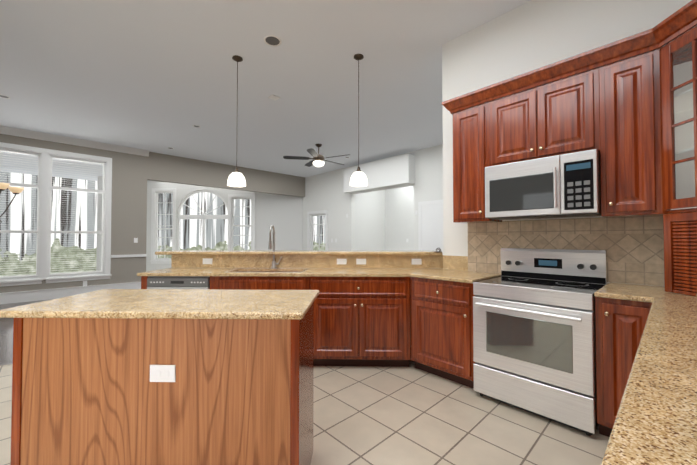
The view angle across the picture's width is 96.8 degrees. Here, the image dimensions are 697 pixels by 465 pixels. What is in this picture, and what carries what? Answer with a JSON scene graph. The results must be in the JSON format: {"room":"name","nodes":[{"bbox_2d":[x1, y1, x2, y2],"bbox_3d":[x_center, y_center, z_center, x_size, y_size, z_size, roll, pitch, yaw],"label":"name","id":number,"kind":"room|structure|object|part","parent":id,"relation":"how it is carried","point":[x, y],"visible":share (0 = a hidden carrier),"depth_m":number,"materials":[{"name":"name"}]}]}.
{"room":"kitchen","nodes":[
{"label":"kitchen","id":0,"kind":"room"},
{"bbox_2d":[0,299,51,365],"bbox_3d":[-2.028,1.442,7.632,17.000,0.060,16.000,1,-2,-44],"label":"floor","id":1,"kind":"structure","parent":0,"point":[6,341],"depth_m":4.03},
{"bbox_2d":[0,134,304,292],"bbox_3d":[-5.540,-0.307,7.181,11.250,3.420,0.150,1,-2,-44],"label":"wall","id":2,"kind":"structure","parent":0,"point":[132,174],"depth_m":7.48,"materials":[{"name":"beige paint"}]},
{"bbox_2d":[0,142,47,286],"bbox_3d":[-6.699,-0.349,6.042,1.160,2.780,0.200,1,-2,-44],"label":"living room window","id":3,"kind":"structure","parent":2,"relation":"in","point":[39,277],"depth_m":6.31,"materials":[{"name":"white wood"}]},
{"bbox_2d":[0,126,148,303],"bbox_3d":[-7.223,-0.341,5.403,6.360,3.420,0.100,1,-2,-44],"label":"trim","id":4,"kind":"structure","parent":2,"relation":"attached to","point":[25,296],"depth_m":6.55,"materials":[{"name":"white wood"}]},
{"bbox_2d":[46,149,111,282],"bbox_3d":[-5.888,-0.334,6.815,1.080,2.780,0.200,1,-2,-44],"label":"living room window","id":5,"kind":"structure","parent":2,"relation":"in","point":[105,231],"depth_m":6.84,"materials":[{"name":"white wood"}]},
{"bbox_2d":[83,238,137,285],"bbox_3d":[-5.460,0.654,7.129,0.995,1.060,0.009,1,-2,-44],"label":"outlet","id":6,"kind":"object","parent":2,"relation":"attached to","point":[135,241],"visible":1,"depth_m":7.13,"materials":[{"name":"white plastic"}]},
{"bbox_2d":[96,176,302,271],"bbox_3d":[-5.155,-0.235,10.931,5.451,3.420,4.745,1,-2,-44],"label":"wall","id":7,"kind":"structure","parent":0,"point":[282,215],"depth_m":10.68,"materials":[{"name":"white paint"}]},
{"bbox_2d":[150,188,254,263],"bbox_3d":[-4.982,-0.026,10.649,3.620,2.990,0.200,0,-1,1],"label":"sunroom windows","id":8,"kind":"structure","parent":7,"relation":"in","point":[230,216],"depth_m":10.64,"materials":[{"name":"white wood"}]},
{"bbox_2d":[0,0,530,180],"bbox_3d":[-2.028,-2.058,7.699,17.000,0.100,16.000,1,-2,-44],"label":"ceiling","id":9,"kind":"structure","parent":0,"point":[157,76],"depth_m":4.12,"materials":[{"name":"white paint"}]},
{"bbox_2d":[0,183,23,222],"bbox_3d":[-5.260,-1.085,4.374,0.930,1.973,0.911,1,-2,-44],"label":"chandelier","id":10,"kind":"object","parent":9,"relation":"hanging from","point":[13,190],"visible":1,"depth_m":4.62,"materials":[{"name":"beige glass"}]},
{"bbox_2d":[227,55,245,186],"bbox_3d":[-1.327,-1.319,3.685,0.212,1.530,0.212,1,-2,-44],"label":"pendant light","id":11,"kind":"object","parent":9,"relation":"hanging from","point":[236,177],"visible":1,"depth_m":3.64,"materials":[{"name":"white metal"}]},
{"bbox_2d":[264,35,280,46],"bbox_3d":[-0.828,-2.087,3.371,0.190,0.005,0.190,1,-2,-44],"label":"recessed light","id":12,"kind":"object","parent":9,"relation":"in","point":[272,40],"visible":1,"depth_m":3.36,"materials":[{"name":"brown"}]},
{"bbox_2d":[268,94,280,100],"bbox_3d":[-1.135,-2.060,4.721,0.140,0.007,0.140,1,-2,-44],"label":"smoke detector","id":13,"kind":"object","parent":9,"relation":"in","point":[273,97],"visible":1,"depth_m":4.71,"materials":[{"name":"white plastic"}]},
{"bbox_2d":[283,144,349,166],"bbox_3d":[-0.647,-1.763,7.141,1.483,0.510,1.532,1,-2,-44],"label":"ceiling fan","id":14,"kind":"object","parent":9,"relation":"hanging from","point":[318,159],"visible":1,"depth_m":7.00,"materials":[{"name":"brown metal"}]},
{"bbox_2d":[350,54,367,186],"bbox_3d":[0.120,-1.320,3.651,0.212,1.530,0.212,1,-2,-44],"label":"pendant light","id":15,"kind":"object","parent":9,"relation":"hanging from","point":[358,178],"visible":1,"depth_m":3.62,"materials":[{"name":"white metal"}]},
{"bbox_2d":[0,360,609,464],"bbox_3d":[-1.900,1.291,1.527,7.152,0.006,6.308,1,-2,-44],"label":"floor","id":16,"kind":"structure","parent":0,"point":[411,414],"depth_m":2.07,"materials":[{"name":"beige tile"}]},
{"bbox_2d":[10,317,313,464],"bbox_3d":[-0.857,0.837,1.613,1.259,0.918,1.259,1,-2,-44],"label":"base cabinet","id":17,"kind":"object","parent":16,"relation":"on","point":[162,377],"depth_m":1.37,"materials":[{"name":"brown wood"}]},
{"bbox_2d":[0,289,318,384],"bbox_3d":[-0.862,0.361,1.621,1.374,0.030,1.374,1,-2,-44],"label":"countertop","id":18,"kind":"structure","parent":17,"relation":"on","point":[51,338],"depth_m":1.39,"materials":[{"name":"beige stone"}]},
{"bbox_2d":[137,0,696,464],"bbox_3d":[-0.859,0.004,1.758,5.563,2.590,4.866,1,-2,-44],"label":"kitchen cabinets","id":19,"kind":"object","parent":16,"relation":"on","point":[571,338],"visible":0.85,"depth_m":2.23,"materials":[{"name":"brown wood"}]},
{"bbox_2d":[147,276,209,288],"bbox_3d":[-1.658,0.880,3.260,0.792,0.895,0.792,1,-2,-44],"label":"dishwasher","id":20,"kind":"object","parent":19,"relation":"in","point":[153,282],"depth_m":3.01,"materials":[{"name":"grey metal"}]},
{"bbox_2d":[226,268,306,271],"bbox_3d":[-0.843,0.427,3.248,0.824,0.400,0.824,1,-2,-44],"label":"sink","id":21,"kind":"object","parent":19,"relation":"in","point":[235,269],"depth_m":3.42,"materials":[{"name":"stone"}]},
{"bbox_2d":[137,268,500,282],"bbox_3d":[-0.389,0.410,3.141,2.604,0.030,2.852,1,-2,-44],"label":"countertop","id":22,"kind":"structure","parent":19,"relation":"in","point":[442,275],"depth_m":3.00,"materials":[{"name":"beige stone"}]},
{"bbox_3d":[-0.046,-1.254,0.861,5.107,0.110,1.794,1,-2,-44],"label":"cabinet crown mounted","id":23,"kind":"part","parent":19,"relation":"part of","materials":[{"name":"brown wood"}]},
{"bbox_2d":[594,282,696,464],"bbox_3d":[0.403,0.354,0.224,5.280,0.030,0.913,1,-2,-44],"label":"countertop","id":24,"kind":"structure","parent":19,"relation":"on","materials":[{"name":"beige stone"}]},
{"bbox_3d":[2.203,-0.651,1.750,0.610,1.060,0.608,1,-2,-44],"label":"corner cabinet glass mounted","id":25,"kind":"part","parent":19,"relation":"part of","materials":[{"name":"brown wood"}]},
{"bbox_2d":[303,144,442,250],"bbox_3d":[2.458,-0.293,7.904,2.180,3.420,10.150,1,-2,-44],"label":"wall","id":26,"kind":"structure","parent":0,"point":[380,208],"depth_m":9.68,"materials":[{"name":"white paint"}]},
{"bbox_2d":[307,210,327,250],"bbox_3d":[-1.009,0.270,10.425,0.200,1.990,1.120,1,-2,-44],"label":"window","id":27,"kind":"structure","parent":26,"relation":"in","point":[310,224],"depth_m":10.61,"materials":[{"name":"white wood"}]},
{"bbox_2d":[331,210,416,241],"bbox_3d":[1.194,-0.128,9.313,1.759,0.858,3.238,1,-2,-44],"label":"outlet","id":28,"kind":"object","parent":26,"relation":"attached to","point":[347,216],"visible":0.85,"depth_m":9.68,"materials":[{"name":"white plastic"}]},
{"bbox_2d":[418,200,442,252],"bbox_3d":[2.036,0.323,7.095,0.089,2.143,1.040,1,-2,-44],"label":"door","id":29,"kind":"structure","parent":26,"relation":"in","point":[430,225],"depth_m":7.26,"materials":[{"name":"white"}]},
{"bbox_2d":[442,0,696,286],"bbox_3d":[1.938,-0.396,2.563,0.148,3.420,2.460,1,-2,-44],"label":"wall","id":30,"kind":"structure","parent":0,"point":[531,35],"depth_m":2.72,"materials":[{"name":"white paint"}]},
{"bbox_2d":[171,255,442,267],"bbox_3d":[-0.459,0.327,3.502,2.217,0.149,2.217,1,-2,-44],"label":"backsplash","id":31,"kind":"structure","parent":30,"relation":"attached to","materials":[{"name":"beige stone"}]},
{"label":"outside","id":32,"kind":"structure","parent":0,"visible":0},
{"bbox_2d":[0,172,324,275],"bbox_3d":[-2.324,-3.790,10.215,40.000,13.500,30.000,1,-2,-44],"label":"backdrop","id":33,"kind":"structure","parent":32,"point":[84,219],"depth_m":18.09,"materials":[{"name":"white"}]}
]}

